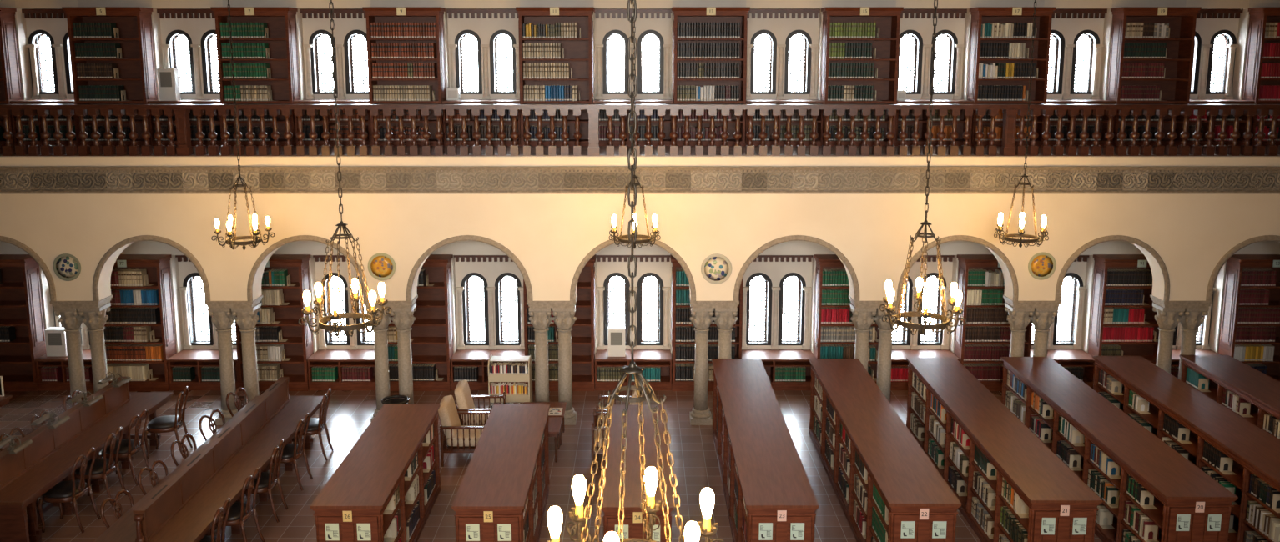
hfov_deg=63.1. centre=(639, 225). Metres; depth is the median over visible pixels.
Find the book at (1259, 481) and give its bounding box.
[1256,480,1264,499]
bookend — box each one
[113,27,119,38]
[113,68,119,78]
[116,48,121,58]
[120,90,131,100]
[143,274,153,286]
[147,368,158,380]
[150,330,160,342]
[264,27,268,38]
[266,48,270,58]
[267,68,271,78]
[268,90,278,100]
[271,312,281,323]
[278,330,287,342]
[279,368,283,377]
[280,293,289,305]
[281,349,290,361]
[287,274,295,286]
[382,495,393,514]
[382,523,396,541]
[404,463,411,481]
[404,487,414,504]
[406,527,409,541]
[422,430,429,446]
[423,456,430,472]
[423,489,427,505]
[426,274,433,286]
[433,90,438,100]
[435,369,443,380]
[831,455,834,469]
[832,433,835,448]
[833,410,835,424]
[846,462,850,478]
[846,488,849,503]
[861,522,866,539]
[863,467,867,483]
[864,497,867,515]
[871,368,876,380]
[872,48,876,58]
[873,90,880,100]
[874,331,878,342]
[875,68,877,78]
[876,27,879,38]
[884,505,888,525]
[917,428,924,441]
[923,388,926,402]
[937,454,944,469]
[940,433,946,448]
[941,408,946,423]
[957,480,967,496]
[962,433,969,449]
[962,460,968,477]
[986,463,997,480]
[987,493,996,510]
[987,521,994,539]
[1017,498,1028,518]
[1022,411,1025,423]
[1023,388,1027,402]
[1024,48,1028,58]
[1024,90,1031,100]
[1040,428,1052,443]
[1042,404,1053,419]
[1068,455,1083,470]
[1071,430,1084,446]
[1098,512,1114,529]
[1107,462,1120,478]
[1107,490,1119,508]
[1111,381,1123,395]
[1111,403,1119,408]
[1137,399,1149,413]
[1139,490,1157,509]
[1143,426,1151,433]
[1143,525,1159,541]
[1152,330,1158,342]
[1177,428,1192,443]
[1179,453,1188,459]
[1198,378,1210,392]
[1219,458,1235,474]
[1225,488,1237,504]
[1228,515,1236,533]
[1239,403,1253,417]
[1271,494,1279,513]
[1274,527,1279,541]
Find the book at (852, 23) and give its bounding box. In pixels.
[851,22,853,38]
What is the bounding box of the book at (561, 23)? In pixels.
[560,22,564,38]
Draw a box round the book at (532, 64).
[531,63,534,78]
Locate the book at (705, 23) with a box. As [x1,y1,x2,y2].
[704,22,707,38]
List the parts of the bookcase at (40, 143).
shelf, shelf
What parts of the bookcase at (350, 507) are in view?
panel, post, shelf, shelf, panel, post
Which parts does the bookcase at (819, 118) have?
shelf, shelf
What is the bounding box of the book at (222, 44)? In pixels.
[221,43,224,58]
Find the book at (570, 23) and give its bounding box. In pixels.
[569,22,571,38]
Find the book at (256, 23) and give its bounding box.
[255,22,258,38]
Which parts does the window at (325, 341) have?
cornice, frame, frame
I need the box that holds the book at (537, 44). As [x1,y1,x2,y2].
[536,43,539,58]
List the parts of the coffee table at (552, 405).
leg, leg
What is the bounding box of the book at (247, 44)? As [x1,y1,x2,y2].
[246,43,249,58]
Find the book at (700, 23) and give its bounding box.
[699,22,701,38]
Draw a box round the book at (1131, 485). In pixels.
[1128,478,1132,497]
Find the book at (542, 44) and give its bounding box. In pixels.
[541,43,544,58]
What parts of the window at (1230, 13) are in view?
frame, cornice, frame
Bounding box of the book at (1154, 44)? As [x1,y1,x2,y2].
[1151,43,1155,58]
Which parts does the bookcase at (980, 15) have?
panel, shelf, shelf, shelf, shelf, cornice, shelf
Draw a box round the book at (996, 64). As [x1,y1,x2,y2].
[995,63,1000,78]
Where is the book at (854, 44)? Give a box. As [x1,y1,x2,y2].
[852,43,856,58]
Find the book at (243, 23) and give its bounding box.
[241,22,245,38]
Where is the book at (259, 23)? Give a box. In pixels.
[257,22,262,38]
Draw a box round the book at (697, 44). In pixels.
[695,43,699,58]
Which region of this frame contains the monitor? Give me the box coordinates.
[0,376,4,396]
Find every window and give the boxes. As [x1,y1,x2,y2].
[21,9,73,99]
[53,310,90,349]
[156,9,219,99]
[175,255,236,349]
[300,9,369,99]
[312,255,373,349]
[446,9,519,99]
[453,255,524,349]
[594,9,671,99]
[596,255,670,349]
[741,255,813,349]
[745,9,820,99]
[891,255,954,349]
[897,9,967,99]
[1031,255,1089,349]
[1047,9,1107,99]
[1172,287,1215,349]
[1189,9,1243,99]
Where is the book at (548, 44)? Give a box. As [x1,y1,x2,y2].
[547,43,549,58]
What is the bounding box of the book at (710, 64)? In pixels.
[709,63,712,78]
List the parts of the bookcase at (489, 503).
post, panel, post, shelf, shelf, panel, post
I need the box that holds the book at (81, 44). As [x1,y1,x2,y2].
[80,43,83,58]
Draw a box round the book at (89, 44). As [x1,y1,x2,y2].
[88,43,91,58]
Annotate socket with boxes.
[305,305,309,312]
[332,309,337,317]
[550,536,559,541]
[574,503,583,518]
[646,494,655,508]
[702,517,710,532]
[922,308,927,315]
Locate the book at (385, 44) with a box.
[384,43,388,58]
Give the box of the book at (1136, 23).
[1133,22,1138,38]
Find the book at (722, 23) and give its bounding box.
[720,22,723,38]
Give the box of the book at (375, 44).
[373,43,377,58]
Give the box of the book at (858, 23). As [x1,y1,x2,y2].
[856,22,859,38]
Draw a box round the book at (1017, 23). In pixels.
[1015,22,1019,38]
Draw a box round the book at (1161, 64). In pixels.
[1158,63,1162,78]
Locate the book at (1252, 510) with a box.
[1249,505,1254,524]
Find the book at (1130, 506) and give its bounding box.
[1127,505,1136,526]
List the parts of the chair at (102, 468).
seat frame, seat, leg, frame, leg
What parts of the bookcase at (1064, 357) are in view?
shelf, shelf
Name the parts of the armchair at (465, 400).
arm, arm, leg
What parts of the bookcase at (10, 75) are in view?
cornice, panel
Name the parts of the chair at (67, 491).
leg, leg, seat, seat frame, leg, frame, leg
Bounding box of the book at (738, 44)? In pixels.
[736,43,740,58]
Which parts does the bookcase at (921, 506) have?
post, panel, shelf, shelf, post, panel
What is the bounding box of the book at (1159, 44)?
[1157,43,1160,58]
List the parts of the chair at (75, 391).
frame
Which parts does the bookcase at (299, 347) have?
shelf, shelf, shelf, shelf, shelf, cornice, panel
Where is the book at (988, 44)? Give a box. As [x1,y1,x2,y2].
[986,43,990,58]
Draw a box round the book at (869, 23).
[866,22,870,38]
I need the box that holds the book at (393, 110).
[392,109,395,120]
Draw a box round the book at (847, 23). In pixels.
[845,22,848,38]
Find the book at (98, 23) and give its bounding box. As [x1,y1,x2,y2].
[97,22,100,38]
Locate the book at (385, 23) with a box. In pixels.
[383,22,387,38]
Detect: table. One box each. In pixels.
[0,377,173,541]
[0,395,12,407]
[93,377,322,541]
[523,402,566,445]
[548,417,562,463]
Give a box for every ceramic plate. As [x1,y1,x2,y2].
[52,253,80,281]
[367,252,395,280]
[700,253,731,284]
[1028,251,1056,279]
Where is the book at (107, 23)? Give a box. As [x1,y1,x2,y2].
[105,22,109,38]
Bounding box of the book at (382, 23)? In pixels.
[381,22,384,38]
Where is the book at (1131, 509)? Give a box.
[1129,507,1137,528]
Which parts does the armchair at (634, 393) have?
leg, leg, arm, arm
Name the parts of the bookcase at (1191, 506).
post, panel, shelf, shelf, panel, post, panel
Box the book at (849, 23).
[847,22,851,38]
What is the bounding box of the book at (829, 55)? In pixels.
[828,43,831,58]
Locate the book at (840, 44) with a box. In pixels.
[839,43,842,58]
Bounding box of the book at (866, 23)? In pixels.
[864,22,867,38]
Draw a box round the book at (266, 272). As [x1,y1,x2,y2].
[265,270,269,286]
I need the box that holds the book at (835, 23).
[834,22,837,38]
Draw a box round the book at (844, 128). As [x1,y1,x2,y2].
[841,125,845,141]
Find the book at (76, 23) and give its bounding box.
[75,22,79,38]
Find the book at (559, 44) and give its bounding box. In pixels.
[558,43,561,58]
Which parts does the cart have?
panel, panel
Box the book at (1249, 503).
[1245,501,1259,522]
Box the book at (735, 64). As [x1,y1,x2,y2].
[733,63,736,78]
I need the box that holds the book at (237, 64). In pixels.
[236,63,239,78]
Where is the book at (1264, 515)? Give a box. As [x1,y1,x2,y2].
[1261,514,1274,534]
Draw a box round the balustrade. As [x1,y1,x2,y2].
[0,104,1279,156]
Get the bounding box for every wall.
[0,0,1279,354]
[0,156,1279,301]
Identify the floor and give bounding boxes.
[0,146,1279,156]
[0,390,1102,541]
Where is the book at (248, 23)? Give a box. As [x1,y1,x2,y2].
[246,22,251,38]
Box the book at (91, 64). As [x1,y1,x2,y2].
[90,63,93,78]
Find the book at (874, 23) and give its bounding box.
[872,22,876,38]
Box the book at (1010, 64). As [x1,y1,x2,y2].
[1007,63,1011,78]
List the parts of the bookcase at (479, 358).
shelf, shelf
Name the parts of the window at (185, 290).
cornice, frame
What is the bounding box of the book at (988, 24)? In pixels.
[983,23,989,38]
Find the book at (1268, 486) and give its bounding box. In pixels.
[1265,485,1271,506]
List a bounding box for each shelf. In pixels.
[488,367,528,382]
[489,393,529,403]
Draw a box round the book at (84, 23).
[83,22,87,38]
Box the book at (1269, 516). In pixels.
[1266,515,1278,537]
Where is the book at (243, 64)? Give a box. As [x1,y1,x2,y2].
[241,63,245,78]
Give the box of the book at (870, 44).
[869,43,871,58]
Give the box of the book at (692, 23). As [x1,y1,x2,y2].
[690,22,693,38]
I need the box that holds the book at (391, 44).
[390,43,393,58]
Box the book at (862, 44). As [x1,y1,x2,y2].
[861,43,864,58]
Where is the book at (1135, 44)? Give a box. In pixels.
[1132,43,1136,58]
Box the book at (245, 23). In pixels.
[244,22,247,38]
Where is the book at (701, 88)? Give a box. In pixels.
[700,86,703,100]
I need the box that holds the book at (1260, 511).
[1257,509,1269,529]
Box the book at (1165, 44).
[1162,43,1166,58]
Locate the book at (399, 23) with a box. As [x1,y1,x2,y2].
[398,22,400,38]
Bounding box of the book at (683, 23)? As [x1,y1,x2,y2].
[682,22,685,38]
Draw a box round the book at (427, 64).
[426,63,429,78]
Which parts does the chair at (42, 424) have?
frame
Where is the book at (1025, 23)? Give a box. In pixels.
[1023,22,1027,38]
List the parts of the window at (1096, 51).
frame, cornice, frame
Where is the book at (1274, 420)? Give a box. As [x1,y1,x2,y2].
[1272,418,1279,435]
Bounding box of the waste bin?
[381,395,409,405]
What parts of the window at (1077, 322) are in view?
frame, cornice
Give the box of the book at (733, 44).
[731,43,734,58]
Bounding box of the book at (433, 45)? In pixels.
[431,43,436,58]
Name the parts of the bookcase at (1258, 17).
panel, cornice, shelf, shelf, shelf, shelf, shelf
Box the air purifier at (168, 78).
[156,67,181,100]
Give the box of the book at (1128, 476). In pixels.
[1125,474,1132,493]
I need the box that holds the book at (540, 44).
[539,43,542,58]
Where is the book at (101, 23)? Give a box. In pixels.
[100,22,104,38]
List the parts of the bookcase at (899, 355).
shelf, shelf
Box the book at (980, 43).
[979,43,982,58]
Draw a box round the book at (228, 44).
[226,43,230,58]
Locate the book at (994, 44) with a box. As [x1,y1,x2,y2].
[992,43,995,58]
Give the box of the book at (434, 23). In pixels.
[433,22,436,38]
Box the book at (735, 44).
[734,43,736,58]
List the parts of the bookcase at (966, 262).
panel, cornice, shelf, shelf, shelf, shelf, shelf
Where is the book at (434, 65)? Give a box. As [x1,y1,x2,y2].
[431,63,436,78]
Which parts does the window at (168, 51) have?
frame, cornice, frame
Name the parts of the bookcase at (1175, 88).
panel, shelf, shelf, shelf, cornice, shelf, shelf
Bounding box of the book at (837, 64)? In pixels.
[836,63,838,78]
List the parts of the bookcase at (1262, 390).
post, panel, shelf, panel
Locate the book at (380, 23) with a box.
[378,22,382,38]
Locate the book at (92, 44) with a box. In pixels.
[90,43,95,58]
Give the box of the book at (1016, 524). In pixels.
[1014,523,1021,541]
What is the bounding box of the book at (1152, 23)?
[1150,22,1154,38]
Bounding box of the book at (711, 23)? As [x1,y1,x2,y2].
[710,22,712,38]
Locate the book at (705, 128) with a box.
[704,126,708,141]
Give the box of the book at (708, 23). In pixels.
[706,22,710,38]
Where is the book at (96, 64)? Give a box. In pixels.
[95,63,99,78]
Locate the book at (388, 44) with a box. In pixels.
[387,43,390,58]
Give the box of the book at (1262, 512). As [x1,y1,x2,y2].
[1259,511,1272,532]
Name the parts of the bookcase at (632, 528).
post, panel, post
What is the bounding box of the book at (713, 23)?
[712,22,715,38]
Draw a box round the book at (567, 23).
[566,22,569,38]
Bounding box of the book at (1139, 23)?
[1137,22,1140,38]
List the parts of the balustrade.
newel post, newel post, handrail, rail, newel post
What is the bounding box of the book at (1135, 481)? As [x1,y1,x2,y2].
[1132,480,1138,500]
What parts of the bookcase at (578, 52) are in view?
panel, shelf, cornice, shelf, shelf, shelf, shelf, panel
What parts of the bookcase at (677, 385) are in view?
panel, cornice, shelf, shelf, shelf, shelf, shelf, panel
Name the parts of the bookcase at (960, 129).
shelf, shelf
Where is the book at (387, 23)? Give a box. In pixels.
[386,22,389,38]
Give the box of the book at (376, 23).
[375,22,378,38]
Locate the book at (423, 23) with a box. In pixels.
[422,22,425,38]
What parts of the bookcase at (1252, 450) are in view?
post, panel, panel, shelf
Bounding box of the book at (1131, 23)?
[1128,22,1132,38]
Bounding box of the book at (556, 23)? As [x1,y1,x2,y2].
[554,22,558,38]
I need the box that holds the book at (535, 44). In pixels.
[533,43,536,58]
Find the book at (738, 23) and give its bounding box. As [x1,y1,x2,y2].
[736,22,740,38]
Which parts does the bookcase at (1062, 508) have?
post, panel, shelf, shelf, post, panel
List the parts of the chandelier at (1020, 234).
arm, arm, bulb, support chain, support chain, arm, support chain, bulb, support chain, crown, hanging chain, support chain, support chain, arm, arm, bulb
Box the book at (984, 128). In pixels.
[982,126,986,141]
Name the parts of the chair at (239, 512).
seat frame, seat, leg, frame, leg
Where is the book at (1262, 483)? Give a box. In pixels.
[1259,482,1268,501]
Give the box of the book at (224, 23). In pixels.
[222,22,226,38]
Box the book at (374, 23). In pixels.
[372,22,376,38]
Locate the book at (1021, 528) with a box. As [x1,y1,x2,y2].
[1019,527,1024,541]
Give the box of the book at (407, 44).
[406,43,409,58]
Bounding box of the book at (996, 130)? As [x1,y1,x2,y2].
[994,126,998,141]
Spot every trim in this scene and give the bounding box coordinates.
[0,166,1279,193]
[0,236,56,301]
[50,294,112,308]
[92,235,210,301]
[203,294,262,308]
[246,235,369,301]
[362,294,418,308]
[406,235,532,301]
[526,294,577,308]
[569,237,695,301]
[689,295,739,308]
[733,235,859,301]
[848,294,902,308]
[897,235,1018,301]
[1002,294,1061,308]
[1054,235,1169,301]
[1149,294,1212,308]
[1205,235,1279,301]
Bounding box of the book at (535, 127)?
[533,125,537,141]
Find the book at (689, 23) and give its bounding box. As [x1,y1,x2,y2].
[688,22,690,38]
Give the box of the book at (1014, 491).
[1012,490,1015,510]
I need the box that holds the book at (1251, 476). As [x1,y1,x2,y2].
[1248,474,1252,493]
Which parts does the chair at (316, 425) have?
seat frame, seat, leg, frame, leg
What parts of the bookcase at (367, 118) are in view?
shelf, shelf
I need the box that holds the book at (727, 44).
[725,43,728,58]
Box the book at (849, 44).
[846,43,850,58]
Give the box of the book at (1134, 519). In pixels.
[1132,511,1136,530]
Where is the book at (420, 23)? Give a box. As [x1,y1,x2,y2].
[419,22,423,38]
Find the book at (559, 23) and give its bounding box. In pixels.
[558,22,560,38]
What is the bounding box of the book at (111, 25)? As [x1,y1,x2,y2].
[108,22,116,38]
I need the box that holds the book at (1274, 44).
[1271,43,1275,58]
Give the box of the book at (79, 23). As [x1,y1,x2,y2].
[78,22,81,38]
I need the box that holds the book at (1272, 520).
[1268,518,1279,539]
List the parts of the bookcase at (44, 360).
shelf, shelf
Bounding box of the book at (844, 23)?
[842,22,846,38]
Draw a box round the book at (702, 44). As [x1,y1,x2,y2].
[701,43,704,58]
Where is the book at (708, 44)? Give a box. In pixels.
[706,43,710,58]
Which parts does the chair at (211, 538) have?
seat, frame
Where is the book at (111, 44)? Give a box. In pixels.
[110,43,113,58]
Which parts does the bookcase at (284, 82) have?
shelf, shelf, cornice, shelf, shelf, shelf, panel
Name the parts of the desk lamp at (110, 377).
lamp shade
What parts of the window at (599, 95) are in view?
frame, cornice, frame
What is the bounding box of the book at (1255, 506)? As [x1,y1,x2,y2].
[1251,504,1261,525]
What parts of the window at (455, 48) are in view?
frame, cornice, frame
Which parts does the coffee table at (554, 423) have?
leg, leg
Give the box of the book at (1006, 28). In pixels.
[1002,23,1008,38]
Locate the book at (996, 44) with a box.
[994,43,997,58]
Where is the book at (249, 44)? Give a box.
[248,43,251,58]
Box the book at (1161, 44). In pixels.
[1159,43,1164,58]
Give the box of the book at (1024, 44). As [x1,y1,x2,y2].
[1022,43,1025,58]
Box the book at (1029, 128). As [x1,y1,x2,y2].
[1024,125,1030,141]
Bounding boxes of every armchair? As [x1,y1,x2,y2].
[438,395,492,467]
[454,379,505,425]
[590,395,640,468]
[595,380,644,427]
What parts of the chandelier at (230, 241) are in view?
bulb, arm, support chain, bulb, bulb, arm, hanging chain, support chain, support chain, crown, support chain, support chain, support chain, bulb, arm, bulb, arm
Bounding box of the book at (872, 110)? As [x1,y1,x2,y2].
[871,109,874,120]
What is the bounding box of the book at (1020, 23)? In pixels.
[1018,22,1022,38]
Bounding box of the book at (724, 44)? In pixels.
[723,43,725,58]
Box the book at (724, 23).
[723,22,726,38]
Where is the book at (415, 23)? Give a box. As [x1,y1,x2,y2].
[413,22,417,38]
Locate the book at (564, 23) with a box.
[563,22,566,38]
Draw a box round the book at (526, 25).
[525,24,529,38]
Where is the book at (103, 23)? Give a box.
[102,22,106,38]
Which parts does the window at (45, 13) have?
frame, cornice, frame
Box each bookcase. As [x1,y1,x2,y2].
[0,7,23,146]
[0,254,46,391]
[9,99,77,146]
[35,348,93,390]
[61,6,157,146]
[104,254,176,391]
[146,99,222,146]
[166,348,238,390]
[210,6,300,146]
[234,254,313,391]
[292,99,371,146]
[307,348,375,390]
[309,404,440,541]
[362,6,445,146]
[388,254,453,391]
[442,99,520,146]
[450,348,525,390]
[451,404,549,541]
[515,6,594,146]
[523,254,596,391]
[592,99,673,146]
[594,348,671,390]
[600,404,674,541]
[670,254,743,391]
[671,6,750,146]
[711,359,818,541]
[741,348,816,390]
[745,99,824,146]
[809,358,961,541]
[813,254,879,383]
[820,6,903,146]
[890,348,960,390]
[895,99,973,146]
[906,357,1102,541]
[953,254,1032,391]
[967,6,1056,146]
[1000,357,1237,541]
[1030,348,1094,388]
[1043,99,1116,146]
[1088,254,1159,364]
[1092,356,1279,541]
[1106,6,1201,146]
[1170,348,1221,367]
[1179,355,1279,440]
[1186,99,1254,146]
[1218,254,1279,382]
[1241,6,1279,146]
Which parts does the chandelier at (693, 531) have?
bulb, bulb, arm, support chain, support chain, bulb, support chain, hanging chain, crown, support chain, bulb, arm, support chain, support chain, bulb, bulb, arm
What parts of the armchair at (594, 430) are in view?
leg, leg, arm, arm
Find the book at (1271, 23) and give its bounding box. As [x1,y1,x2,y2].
[1268,22,1272,38]
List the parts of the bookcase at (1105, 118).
shelf, shelf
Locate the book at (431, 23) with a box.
[430,22,433,38]
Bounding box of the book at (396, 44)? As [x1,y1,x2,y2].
[395,43,398,58]
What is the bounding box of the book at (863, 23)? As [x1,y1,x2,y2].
[861,22,865,38]
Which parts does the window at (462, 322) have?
frame, cornice, frame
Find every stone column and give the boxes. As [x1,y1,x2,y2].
[53,307,86,403]
[77,302,110,393]
[206,307,237,425]
[231,302,261,405]
[365,307,391,422]
[389,302,416,404]
[529,306,552,402]
[552,304,577,425]
[689,304,713,425]
[712,307,737,421]
[850,302,876,372]
[874,308,898,403]
[1004,302,1034,357]
[1030,308,1058,357]
[1152,302,1184,373]
[1178,308,1209,380]
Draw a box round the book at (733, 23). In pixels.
[731,22,734,38]
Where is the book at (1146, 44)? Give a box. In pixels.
[1143,43,1147,58]
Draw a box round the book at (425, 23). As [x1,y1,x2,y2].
[424,22,428,38]
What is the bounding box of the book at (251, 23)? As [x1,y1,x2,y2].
[250,22,253,38]
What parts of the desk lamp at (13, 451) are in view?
arm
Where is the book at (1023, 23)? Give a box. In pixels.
[1021,22,1024,38]
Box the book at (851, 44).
[850,43,853,58]
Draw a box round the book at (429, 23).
[428,22,430,38]
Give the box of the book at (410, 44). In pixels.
[409,43,412,58]
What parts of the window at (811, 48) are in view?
frame, cornice, frame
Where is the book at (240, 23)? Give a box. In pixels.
[238,22,242,38]
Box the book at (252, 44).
[251,43,254,58]
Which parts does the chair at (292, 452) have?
seat frame, seat, leg, frame, leg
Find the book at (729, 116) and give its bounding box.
[727,109,731,120]
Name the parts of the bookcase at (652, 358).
shelf, shelf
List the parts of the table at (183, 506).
leg, leg, leg, leg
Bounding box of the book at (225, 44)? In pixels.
[223,43,227,58]
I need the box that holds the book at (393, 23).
[392,22,395,38]
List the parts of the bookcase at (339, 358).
shelf, shelf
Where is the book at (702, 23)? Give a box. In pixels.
[701,22,704,38]
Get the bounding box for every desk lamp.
[0,434,16,448]
[6,436,33,454]
[30,410,55,425]
[46,413,70,428]
[66,390,88,403]
[80,391,103,406]
[97,372,117,384]
[110,373,131,388]
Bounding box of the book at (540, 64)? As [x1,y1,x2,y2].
[539,63,542,78]
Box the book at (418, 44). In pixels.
[417,43,420,58]
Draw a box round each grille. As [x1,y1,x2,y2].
[47,332,61,345]
[159,71,171,86]
[610,332,622,345]
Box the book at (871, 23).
[869,22,872,38]
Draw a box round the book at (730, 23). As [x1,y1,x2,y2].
[729,22,731,38]
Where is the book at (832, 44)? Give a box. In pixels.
[831,43,834,58]
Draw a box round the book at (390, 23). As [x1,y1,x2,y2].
[389,22,393,38]
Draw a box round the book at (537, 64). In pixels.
[536,63,539,78]
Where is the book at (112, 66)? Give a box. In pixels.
[108,63,117,78]
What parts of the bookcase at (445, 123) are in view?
shelf, shelf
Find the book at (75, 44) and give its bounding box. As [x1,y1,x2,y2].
[74,43,78,58]
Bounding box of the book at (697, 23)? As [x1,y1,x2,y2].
[695,22,699,38]
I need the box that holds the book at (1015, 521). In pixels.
[1012,519,1019,541]
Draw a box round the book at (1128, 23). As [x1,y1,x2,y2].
[1126,22,1129,38]
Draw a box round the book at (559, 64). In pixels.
[558,63,561,78]
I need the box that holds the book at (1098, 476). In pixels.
[1095,475,1103,494]
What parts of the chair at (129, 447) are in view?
seat, seat frame, leg, frame, leg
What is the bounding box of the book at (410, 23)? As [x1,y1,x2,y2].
[408,22,412,38]
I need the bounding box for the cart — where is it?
[488,354,532,408]
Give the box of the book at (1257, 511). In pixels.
[1254,509,1259,529]
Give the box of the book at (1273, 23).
[1270,22,1274,38]
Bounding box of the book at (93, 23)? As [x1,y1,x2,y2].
[91,22,95,38]
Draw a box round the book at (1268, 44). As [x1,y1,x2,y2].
[1265,43,1269,58]
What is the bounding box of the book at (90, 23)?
[89,22,92,38]
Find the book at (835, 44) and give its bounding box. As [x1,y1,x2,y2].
[833,43,836,58]
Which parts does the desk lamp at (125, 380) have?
lamp shade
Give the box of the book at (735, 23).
[734,22,737,38]
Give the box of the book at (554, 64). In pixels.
[553,63,555,78]
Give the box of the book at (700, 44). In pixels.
[698,43,701,58]
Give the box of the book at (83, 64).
[81,63,85,78]
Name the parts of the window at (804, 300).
frame, cornice, frame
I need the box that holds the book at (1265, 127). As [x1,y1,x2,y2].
[1262,125,1267,141]
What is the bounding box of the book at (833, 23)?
[831,22,834,38]
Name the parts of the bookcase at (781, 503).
post, panel, shelf, shelf, post, panel, post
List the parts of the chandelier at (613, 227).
bulb, arm, arm, support chain, support chain, support chain, hanging chain, crown, support chain, support chain, arm, arm, bulb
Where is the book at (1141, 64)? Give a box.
[1138,63,1143,78]
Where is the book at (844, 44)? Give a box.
[841,43,845,58]
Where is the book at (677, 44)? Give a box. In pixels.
[676,43,680,58]
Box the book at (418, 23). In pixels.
[416,22,419,38]
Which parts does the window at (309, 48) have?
frame, cornice, frame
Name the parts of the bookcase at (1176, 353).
shelf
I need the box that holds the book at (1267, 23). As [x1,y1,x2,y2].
[1264,22,1269,38]
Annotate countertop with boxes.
[9,99,74,103]
[35,348,91,361]
[146,99,220,103]
[166,348,236,361]
[292,99,369,103]
[307,348,374,361]
[442,99,519,103]
[450,348,524,361]
[592,99,673,103]
[594,348,671,361]
[741,348,816,361]
[745,99,824,103]
[891,348,960,361]
[897,99,973,103]
[1030,348,1094,361]
[1046,99,1116,103]
[1171,348,1221,361]
[1189,99,1254,103]
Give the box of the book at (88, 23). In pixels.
[85,22,90,38]
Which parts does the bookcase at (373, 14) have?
shelf, shelf, cornice, shelf, shelf, shelf, panel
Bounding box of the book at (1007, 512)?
[1005,511,1011,532]
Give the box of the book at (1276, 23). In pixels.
[1273,22,1277,38]
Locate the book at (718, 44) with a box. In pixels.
[717,43,720,58]
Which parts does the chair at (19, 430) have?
frame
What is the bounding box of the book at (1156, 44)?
[1154,43,1158,58]
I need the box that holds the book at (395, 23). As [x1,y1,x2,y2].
[394,22,398,38]
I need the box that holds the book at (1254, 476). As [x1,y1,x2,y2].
[1250,474,1258,495]
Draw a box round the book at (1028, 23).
[1026,22,1030,38]
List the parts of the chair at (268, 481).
seat frame, seat, leg, frame, leg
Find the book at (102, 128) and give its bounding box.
[100,125,105,141]
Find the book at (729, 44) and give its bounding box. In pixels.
[728,43,731,58]
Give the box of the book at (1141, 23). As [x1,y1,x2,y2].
[1139,22,1143,38]
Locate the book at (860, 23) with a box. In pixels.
[858,22,861,38]
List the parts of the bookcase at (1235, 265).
panel, cornice, shelf, shelf, shelf, shelf, shelf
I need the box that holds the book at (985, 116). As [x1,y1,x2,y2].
[983,109,987,120]
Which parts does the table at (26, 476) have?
leg, leg, leg, leg, leg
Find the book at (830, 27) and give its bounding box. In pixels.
[829,22,831,38]
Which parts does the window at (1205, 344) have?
frame, frame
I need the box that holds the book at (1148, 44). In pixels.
[1146,43,1149,58]
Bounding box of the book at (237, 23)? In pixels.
[236,22,240,38]
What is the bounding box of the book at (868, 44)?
[866,43,869,58]
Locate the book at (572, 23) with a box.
[571,22,574,38]
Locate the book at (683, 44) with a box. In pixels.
[682,43,685,58]
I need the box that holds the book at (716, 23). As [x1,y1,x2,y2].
[715,22,718,38]
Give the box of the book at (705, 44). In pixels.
[704,43,706,58]
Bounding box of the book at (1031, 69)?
[1029,63,1033,78]
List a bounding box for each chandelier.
[211,0,274,250]
[297,0,392,338]
[546,0,724,541]
[609,0,660,248]
[879,0,966,337]
[993,0,1048,247]
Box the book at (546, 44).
[544,43,547,58]
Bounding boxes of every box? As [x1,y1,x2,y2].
[446,87,460,100]
[897,90,906,100]
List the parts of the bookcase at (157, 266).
shelf, shelf, shelf, shelf, shelf, cornice, panel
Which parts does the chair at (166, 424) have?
leg, leg, seat, seat frame, leg, frame, leg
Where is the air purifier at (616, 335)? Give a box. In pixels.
[607,326,624,357]
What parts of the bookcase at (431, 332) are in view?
shelf, shelf, shelf, shelf, shelf, cornice, panel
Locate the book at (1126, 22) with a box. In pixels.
[1124,22,1127,38]
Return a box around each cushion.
[438,395,460,439]
[447,425,483,446]
[454,379,474,421]
[463,414,488,425]
[594,426,607,447]
[599,408,608,426]
[629,395,640,404]
[631,380,644,397]
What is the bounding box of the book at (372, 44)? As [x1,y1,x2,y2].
[371,43,374,58]
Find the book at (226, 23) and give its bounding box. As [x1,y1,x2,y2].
[225,22,228,38]
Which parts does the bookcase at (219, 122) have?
shelf, shelf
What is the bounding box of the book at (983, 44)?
[981,43,984,58]
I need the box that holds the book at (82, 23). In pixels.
[80,22,85,38]
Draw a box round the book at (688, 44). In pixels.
[687,43,690,58]
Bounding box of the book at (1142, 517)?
[1138,515,1150,537]
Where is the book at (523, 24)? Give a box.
[522,23,526,38]
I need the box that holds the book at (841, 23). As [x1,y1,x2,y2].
[839,22,842,38]
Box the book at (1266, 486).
[1263,485,1267,504]
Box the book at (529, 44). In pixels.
[528,43,531,58]
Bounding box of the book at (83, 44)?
[82,43,86,58]
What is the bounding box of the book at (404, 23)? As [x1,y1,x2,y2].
[403,22,406,38]
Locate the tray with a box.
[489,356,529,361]
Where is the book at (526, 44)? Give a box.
[525,43,528,58]
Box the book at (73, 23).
[72,22,76,38]
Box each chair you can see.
[0,427,62,498]
[30,408,90,479]
[36,447,100,533]
[62,390,118,440]
[70,427,126,507]
[99,409,150,486]
[100,488,134,529]
[137,459,168,495]
[143,386,192,459]
[170,433,196,466]
[198,408,225,441]
[199,498,231,541]
[215,467,265,541]
[226,387,248,417]
[244,438,287,523]
[272,413,312,491]
[297,388,333,461]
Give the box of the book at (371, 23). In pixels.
[370,22,373,38]
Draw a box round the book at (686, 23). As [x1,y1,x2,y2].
[685,22,688,38]
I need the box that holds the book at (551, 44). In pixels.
[549,43,553,58]
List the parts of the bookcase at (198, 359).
shelf, shelf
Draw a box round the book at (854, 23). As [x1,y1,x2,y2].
[853,22,856,38]
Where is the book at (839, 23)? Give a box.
[836,22,840,38]
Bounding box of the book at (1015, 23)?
[1011,22,1016,38]
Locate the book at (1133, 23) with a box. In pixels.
[1131,22,1135,38]

